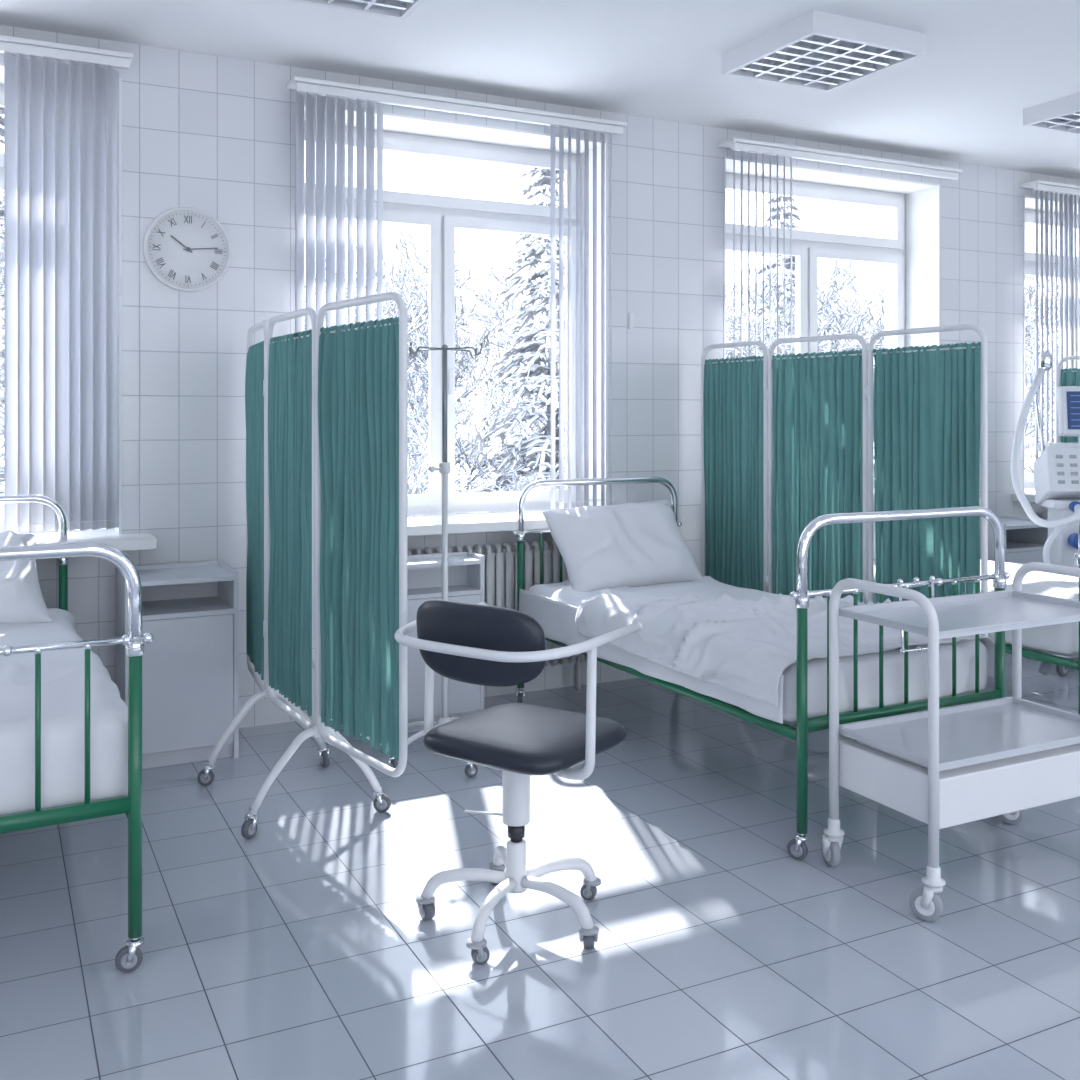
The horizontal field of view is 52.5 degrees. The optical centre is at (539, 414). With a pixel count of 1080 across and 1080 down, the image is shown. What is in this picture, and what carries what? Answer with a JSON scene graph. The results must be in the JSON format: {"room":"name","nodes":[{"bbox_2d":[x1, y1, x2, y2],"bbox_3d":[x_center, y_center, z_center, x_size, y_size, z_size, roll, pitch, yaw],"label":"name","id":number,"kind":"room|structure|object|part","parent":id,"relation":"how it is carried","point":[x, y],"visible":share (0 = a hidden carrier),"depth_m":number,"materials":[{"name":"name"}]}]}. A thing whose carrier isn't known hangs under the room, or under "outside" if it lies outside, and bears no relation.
{"room":"hospital room","nodes":[
{"label":"hospital room","id":0,"kind":"room"},
{"bbox_2d":[119,276,120,295],"bbox_3d":[-1.731,-0.530,4.493,0.024,0.080,0.017,0,0,-27],"label":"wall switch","id":1,"kind":"object","parent":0,"point":[119,276],"depth_m":4.49,"materials":[{"name":"white plastic"}]},
{"bbox_2d":[0,649,1079,1079],"bbox_3d":[2.590,1.400,1.972,14.800,0.100,8.400,0,0,-27],"label":"floor","id":2,"kind":"structure","parent":0,"point":[300,948],"depth_m":2.88,"materials":[{"name":"tile"}]},
{"bbox_2d":[0,494,153,972],"bbox_3d":[-1.795,0.827,3.251,0.945,1.046,1.872,0,0,-29],"label":"hospital bed","id":3,"kind":"object","parent":2,"relation":"on","point":[71,747],"visible":0.99,"depth_m":2.65,"materials":[{"name":"white fabric"}]},
{"bbox_2d":[0,530,52,622],"bbox_3d":[-2.129,0.612,3.864,0.723,0.367,0.408,0,0,-29],"label":"pillow","id":4,"kind":"object","parent":3,"relation":"on","point":[21,598],"depth_m":3.87,"materials":[{"name":"fabric"}]},
{"bbox_3d":[-1.795,0.850,3.256,0.923,0.279,1.790,0,0,-29],"label":"mattress","id":5,"kind":"part","parent":3,"relation":"part of","materials":[{"name":"fabric"}]},
{"bbox_2d":[115,560,238,768],"bbox_3d":[-1.454,0.983,4.376,0.420,0.735,0.364,0,0,-27],"label":"nightstand","id":6,"kind":"object","parent":2,"relation":"on","point":[190,666],"visible":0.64,"depth_m":4.25,"materials":[{"name":"white laminate"}]},
{"bbox_3d":[-1.376,1.035,4.221,0.380,0.506,0.018,0,0,-27],"label":"door panel","id":7,"kind":"part","parent":6,"relation":"part of","materials":[{"name":"white laminate"}]},
{"bbox_2d":[197,292,407,838],"bbox_3d":[-0.870,0.494,3.844,0.544,1.711,1.654,0,0,-27],"label":"privacy screen","id":8,"kind":"object","parent":2,"relation":"on","point":[326,409],"visible":1,"depth_m":3.53,"materials":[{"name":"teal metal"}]},
{"bbox_2d":[245,317,398,760],"bbox_3d":[-0.838,0.355,3.852,0.109,1.289,1.628,0,0,-30],"label":"pleated curtain","id":9,"kind":"object","parent":8,"relation":"hanging from","point":[322,404],"depth_m":3.53,"materials":[{"name":"teal fabric"}]},
{"bbox_2d":[386,342,482,776],"bbox_3d":[-0.365,0.536,4.289,0.529,1.628,0.508,0,0,-27],"label":"stand","id":10,"kind":"object","parent":2,"relation":"on","point":[471,770],"visible":0.49,"depth_m":4.30,"materials":[{"name":"white metal"}]},
{"bbox_2d":[408,551,483,731],"bbox_3d":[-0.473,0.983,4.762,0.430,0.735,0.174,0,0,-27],"label":"nightstand","id":11,"kind":"object","parent":2,"relation":"on","point":[465,569],"visible":0.44,"depth_m":4.74,"materials":[{"name":"white laminate"}]},
{"bbox_3d":[-0.438,1.035,4.693,0.390,0.506,0.018,0,0,-27],"label":"door panel","id":12,"kind":"part","parent":11,"relation":"part of","materials":[{"name":"white laminate"}]},
{"bbox_2d":[408,540,586,689],"bbox_3d":[-0.339,0.979,5.126,1.360,0.742,0.084,0,0,-27],"label":"radiator","id":13,"kind":"object","parent":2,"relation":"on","point":[500,563],"visible":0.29,"depth_m":5.22,"materials":[{"name":"white metal"}]},
{"bbox_2d":[394,599,641,964],"bbox_3d":[-0.067,0.911,2.917,0.557,0.877,0.544,0,0,35],"label":"swivel chair","id":14,"kind":"object","parent":2,"relation":"on","point":[481,643],"visible":1,"depth_m":2.80,"materials":[{"name":"leather"}]},
{"bbox_2d":[416,599,545,686],"bbox_3d":[-0.171,0.575,2.770,0.410,0.204,0.085,0,0,35],"label":"backrest cushion","id":15,"kind":"object","parent":14,"relation":"on","point":[488,627],"depth_m":2.71,"materials":[{"name":"leather"}]},
{"bbox_2d":[423,703,625,774],"bbox_3d":[-0.037,0.864,2.959,0.440,0.068,0.440,0,0,35],"label":"seat cushion","id":16,"kind":"object","parent":14,"relation":"on","point":[518,738],"depth_m":2.85,"materials":[{"name":"leather"}]},
{"bbox_2d":[512,476,1009,859],"bbox_3d":[0.741,0.827,4.390,1.064,1.046,2.022,0,0,-27],"label":"hospital bed","id":17,"kind":"object","parent":2,"relation":"on","point":[757,657],"visible":0.87,"depth_m":3.73,"materials":[{"name":"white fabric"}]},
{"bbox_2d":[542,500,702,591],"bbox_3d":[0.388,0.612,5.076,0.723,0.400,0.353,0,0,-27],"label":"pillow","id":18,"kind":"object","parent":17,"relation":"on","point":[621,546],"depth_m":4.97,"materials":[{"name":"fabric"}]},
{"bbox_3d":[0.732,0.870,4.390,0.910,0.238,1.941,0,0,-27],"label":"mattress","id":19,"kind":"part","parent":17,"relation":"part of","materials":[{"name":"fabric"}]},
{"bbox_2d":[575,592,993,706],"bbox_3d":[0.874,0.789,4.125,1.064,0.234,1.285,0,0,-27],"label":"blanket","id":20,"kind":"object","parent":17,"relation":"on","point":[741,646],"depth_m":3.70,"materials":[{"name":"fabric"}]},
{"bbox_2d":[701,324,987,636],"bbox_3d":[1.290,0.494,4.973,0.508,1.712,1.667,0,0,-38],"label":"privacy screen","id":21,"kind":"object","parent":2,"relation":"on","point":[790,441],"visible":0.67,"depth_m":4.87,"materials":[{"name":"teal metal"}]},
{"bbox_2d":[821,562,1079,920],"bbox_3d":[1.299,0.913,3.274,0.849,0.874,0.479,0,0,-27],"label":"cart","id":22,"kind":"object","parent":2,"relation":"on","point":[944,767],"visible":1,"depth_m":3.15,"materials":[{"name":"white metal"}]},
{"bbox_2d":[839,590,1079,638],"bbox_3d":[1.310,0.587,3.263,0.760,0.022,0.405,0,0,-27],"label":"tray","id":23,"kind":"object","parent":22,"relation":"on","point":[995,611],"depth_m":3.28,"materials":[{"name":"metal"}]},
{"bbox_2d":[839,696,1079,770],"bbox_3d":[1.310,0.939,3.263,0.760,0.022,0.405,0,0,-27],"label":"tray","id":24,"kind":"object","parent":22,"relation":"on","point":[994,729],"depth_m":3.26,"materials":[{"name":"metal"}]},
{"bbox_2d":[874,509,1079,714],"bbox_3d":[2.092,0.827,5.225,0.935,1.046,1.822,0,0,-27],"label":"hospital bed","id":25,"kind":"object","parent":2,"relation":"on","point":[1063,639],"visible":0.09,"depth_m":4.47,"materials":[{"name":"white fabric"}]},
{"bbox_3d":[2.089,0.856,5.231,0.914,0.263,1.739,0,0,-27],"label":"mattress","id":26,"kind":"part","parent":25,"relation":"part of","materials":[{"name":"fabric"}]},
{"bbox_3d":[2.090,0.907,5.229,0.883,0.715,1.803,0,0,-27],"label":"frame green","id":27,"kind":"part","parent":25,"relation":"part of","materials":[{"name":"metal"}]},
{"bbox_2d":[979,515,1047,648],"bbox_3d":[2.735,0.983,6.452,0.420,0.735,0.364,0,0,-27],"label":"nightstand","id":28,"kind":"object","parent":2,"relation":"on","point":[1025,540],"visible":0.23,"depth_m":6.34,"materials":[{"name":"white laminate"}]},
{"bbox_3d":[2.813,1.035,6.298,0.380,0.506,0.018,0,0,-27],"label":"door panel","id":29,"kind":"part","parent":28,"relation":"part of","materials":[{"name":"white laminate"}]},
{"bbox_2d":[1010,351,1079,675],"bbox_3d":[2.799,0.510,5.722,0.716,1.680,0.601,0,0,11],"label":"ventilator","id":30,"kind":"object","parent":2,"relation":"on","point":[1056,470],"visible":0.7,"depth_m":5.66,"materials":[{"name":"plastic"}]},
{"bbox_3d":[2.637,0.060,5.736,0.074,0.781,0.207,0,0,23],"label":"hose arm","id":31,"kind":"part","parent":30,"relation":"part of","materials":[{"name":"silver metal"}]},
{"bbox_2d":[1042,511,1047,519],"bbox_3d":[3.786,0.979,7.198,1.360,0.742,0.084,0,0,-27],"label":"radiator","id":32,"kind":"object","parent":2,"relation":"on","point":[1044,514],"visible":0.06,"depth_m":6.92,"materials":[{"name":"white metal"}]},
{"bbox_2d":[1057,355,1079,442],"bbox_3d":[3.669,0.494,6.096,0.509,1.712,1.648,0,0,-36],"label":"privacy screen","id":33,"kind":"object","parent":2,"relation":"on","point":[1065,377],"visible":0.17,"depth_m":6.71,"materials":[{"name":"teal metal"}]},
{"bbox_2d":[0,25,1079,727],"bbox_3d":[0.602,-0.043,5.931,15.200,2.985,0.460,0,0,-27],"label":"wall","id":34,"kind":"structure","parent":0,"point":[214,135],"depth_m":4.81,"materials":[{"name":"white tile"}]},
{"bbox_2d":[0,63,121,533],"bbox_3d":[-2.490,-0.448,4.267,1.589,1.874,0.269,0,0,-27],"label":"lining","id":35,"kind":"object","parent":34,"relation":"attached to","point":[118,530],"visible":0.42,"depth_m":4.50,"materials":[{"name":"paint"}]},
{"bbox_2d":[0,84,156,550],"bbox_3d":[-2.458,-0.424,4.204,1.810,1.919,0.560,0,0,-27],"label":"window","id":36,"kind":"structure","parent":34,"relation":"in","point":[138,541],"depth_m":4.38,"materials":[{"name":"plastic"}]},
{"bbox_3d":[-2.563,-0.447,4.413,1.588,1.874,0.092,0,0,-27],"label":"frame","id":37,"kind":"part","parent":36,"relation":"part of","materials":[{"name":"plastic"}]},
{"bbox_2d":[0,35,133,532],"bbox_3d":[-2.402,-0.497,4.081,1.660,1.905,0.140,0,0,-27],"label":"vertical blinds","id":38,"kind":"object","parent":36,"relation":"attached to","point":[61,119],"visible":1,"depth_m":4.31,"materials":[{"name":"plastic"}]},
{"bbox_3d":[-2.399,0.420,4.052,1.530,0.003,0.078,0,0,-27],"label":"bead chain","id":39,"kind":"part","parent":38,"relation":"part of","materials":[{"name":"plastic"}]},
{"bbox_3d":[-2.402,-1.422,4.081,1.660,0.056,0.140,0,0,-27],"label":"head rail","id":40,"kind":"part","parent":38,"relation":"part of","materials":[{"name":"plastic"}]},
{"bbox_2d":[143,207,230,291],"bbox_3d":[-1.482,-0.697,4.610,0.356,0.356,0.030,0,0,-27],"label":"wall clock","id":41,"kind":"object","parent":34,"relation":"attached to","point":[187,249],"depth_m":4.61,"materials":[{"name":"white plastic"}]},
{"bbox_2d":[315,122,575,535],"bbox_3d":[-0.396,-0.424,5.240,1.810,1.919,0.560,0,0,-27],"label":"window","id":42,"kind":"structure","parent":34,"relation":"in","point":[442,214],"depth_m":5.43,"materials":[{"name":"plastic"}]},
{"bbox_3d":[-0.440,-0.165,5.412,0.015,0.130,0.027,0,0,-27],"label":"handle","id":43,"kind":"part","parent":42,"relation":"part of","materials":[{"name":"white plastic"}]},
{"bbox_2d":[287,76,626,508],"bbox_3d":[-0.340,-0.497,5.117,1.660,1.905,0.140,0,0,-27],"label":"vertical blinds","id":44,"kind":"object","parent":42,"relation":"attached to","point":[330,112],"visible":0.8,"depth_m":4.90,"materials":[{"name":"plastic"}]},
{"bbox_3d":[-0.340,-1.422,5.117,1.660,0.056,0.140,0,0,-27],"label":"head rail","id":45,"kind":"part","parent":44,"relation":"part of","materials":[{"name":"plastic"}]},
{"bbox_3d":[-0.343,0.420,5.084,1.555,0.003,0.078,0,0,-27],"label":"bead chain","id":46,"kind":"part","parent":44,"relation":"part of","materials":[{"name":"plastic"}]},
{"bbox_2d":[295,101,607,505],"bbox_3d":[-0.428,-0.448,5.303,1.589,1.874,0.269,0,0,-27],"label":"window reveal","id":47,"kind":"structure","parent":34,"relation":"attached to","point":[399,123],"depth_m":5.54,"materials":[{"name":"paint"}]},
{"bbox_2d":[724,156,940,358],"bbox_3d":[1.635,-0.448,6.339,1.589,1.874,0.269,0,0,-27],"label":"window reveal","id":48,"kind":"structure","parent":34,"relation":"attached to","point":[923,199],"depth_m":6.62,"materials":[{"name":"paint"}]},
{"bbox_2d":[726,172,980,505],"bbox_3d":[1.666,-0.424,6.276,1.810,1.919,0.560,0,0,-27],"label":"window","id":49,"kind":"structure","parent":34,"relation":"in","point":[807,246],"depth_m":6.49,"materials":[{"name":"plastic"}]},
{"bbox_3d":[1.561,-0.447,6.485,1.588,1.874,0.092,0,0,-27],"label":"frame","id":50,"kind":"part","parent":49,"relation":"part of","materials":[{"name":"plastic"}]},
{"bbox_2d":[718,138,962,357],"bbox_3d":[1.722,-0.497,6.153,1.660,1.905,0.140,0,0,-27],"label":"vertical blinds","id":51,"kind":"object","parent":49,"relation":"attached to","point":[736,144],"visible":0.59,"depth_m":5.90,"materials":[{"name":"plastic"}]},
{"bbox_3d":[1.722,-1.422,6.153,1.660,0.056,0.140,0,0,-27],"label":"head rail","id":52,"kind":"part","parent":51,"relation":"part of","materials":[{"name":"plastic"}]},
{"bbox_2d":[1011,209,1077,501],"bbox_3d":[3.729,-0.424,7.312,1.810,1.919,0.560,0,0,-27],"label":"window","id":53,"kind":"structure","parent":34,"relation":"in","point":[1029,493],"depth_m":7.33,"materials":[{"name":"plastic"}]},
{"bbox_2d":[1020,180,1079,459],"bbox_3d":[3.785,-0.497,7.189,1.660,1.905,0.140,0,0,-27],"label":"vertical blinds","id":54,"kind":"object","parent":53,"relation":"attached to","point":[1038,185],"visible":0.75,"depth_m":6.87,"materials":[{"name":"fabric"}]},
{"bbox_3d":[3.785,-1.422,7.189,1.660,0.056,0.140,0,0,-27],"label":"head rail","id":55,"kind":"part","parent":54,"relation":"part of","materials":[{"name":"plastic"}]},
{"bbox_2d":[1023,195,1077,492],"bbox_3d":[3.697,-0.448,7.375,1.589,1.874,0.269,0,0,-27],"label":"lining","id":56,"kind":"object","parent":34,"relation":"attached to","point":[1028,201],"visible":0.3,"depth_m":6.90,"materials":[{"name":"paint"}]},
{"bbox_2d":[0,0,1079,179],"bbox_3d":[2.532,-1.595,2.089,15.200,0.120,9.060,0,0,-27],"label":"ceiling","id":57,"kind":"structure","parent":0,"point":[985,62],"depth_m":4.61,"materials":[{"name":"paint"}]},
{"bbox_2d":[287,0,424,19],"bbox_3d":[-0.628,-1.492,3.635,0.580,0.085,0.580,0,0,-27],"label":"ceiling light fixture","id":58,"kind":"object","parent":57,"relation":"attached to","point":[395,9],"depth_m":3.91,"materials":[{"name":"white metal"}]},
{"bbox_2d":[722,10,925,92],"bbox_3d":[1.163,-1.492,4.535,0.580,0.085,0.580,0,0,-27],"label":"ceiling light fixture","id":59,"kind":"object","parent":57,"relation":"attached to","point":[816,50],"depth_m":4.43,"materials":[{"name":"white metal"}]},
{"bbox_2d":[1023,92,1079,135],"bbox_3d":[2.812,-1.492,5.363,0.580,0.085,0.580,0,0,-27],"label":"ceiling light fixture","id":60,"kind":"object","parent":57,"relation":"attached to","point":[1062,114],"depth_m":5.40,"materials":[{"name":"white metal"}]},
{"bbox_2d":[629,313,633,328],"bbox_3d":[0.468,-0.480,5.597,0.024,0.080,0.017,0,0,-27],"label":"wall switch","id":61,"kind":"object","parent":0,"point":[631,315],"depth_m":5.59,"materials":[{"name":"white plastic"}]},
{"label":"outside","id":62,"kind":"structure","parent":0,"visible":0},
{"bbox_2d":[0,417,1039,528],"bbox_3d":[-11.466,1.242,33.967,90.000,2.419,60.000,0,0,-27],"label":"snowy ground","id":63,"kind":"structure","parent":62,"point":[1030,461],"depth_m":45.19,"materials":[{"name":"white snow"}]},
{"bbox_2d":[0,107,1058,531],"bbox_3d":[2.293,-1.026,15.895,24.387,6.888,9.333,0,0,-23],"label":"trees","id":64,"kind":"object","parent":63,"relation":"on","point":[530,450],"visible":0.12,"depth_m":12.95,"materials":[{"name":"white plant"}]}
]}

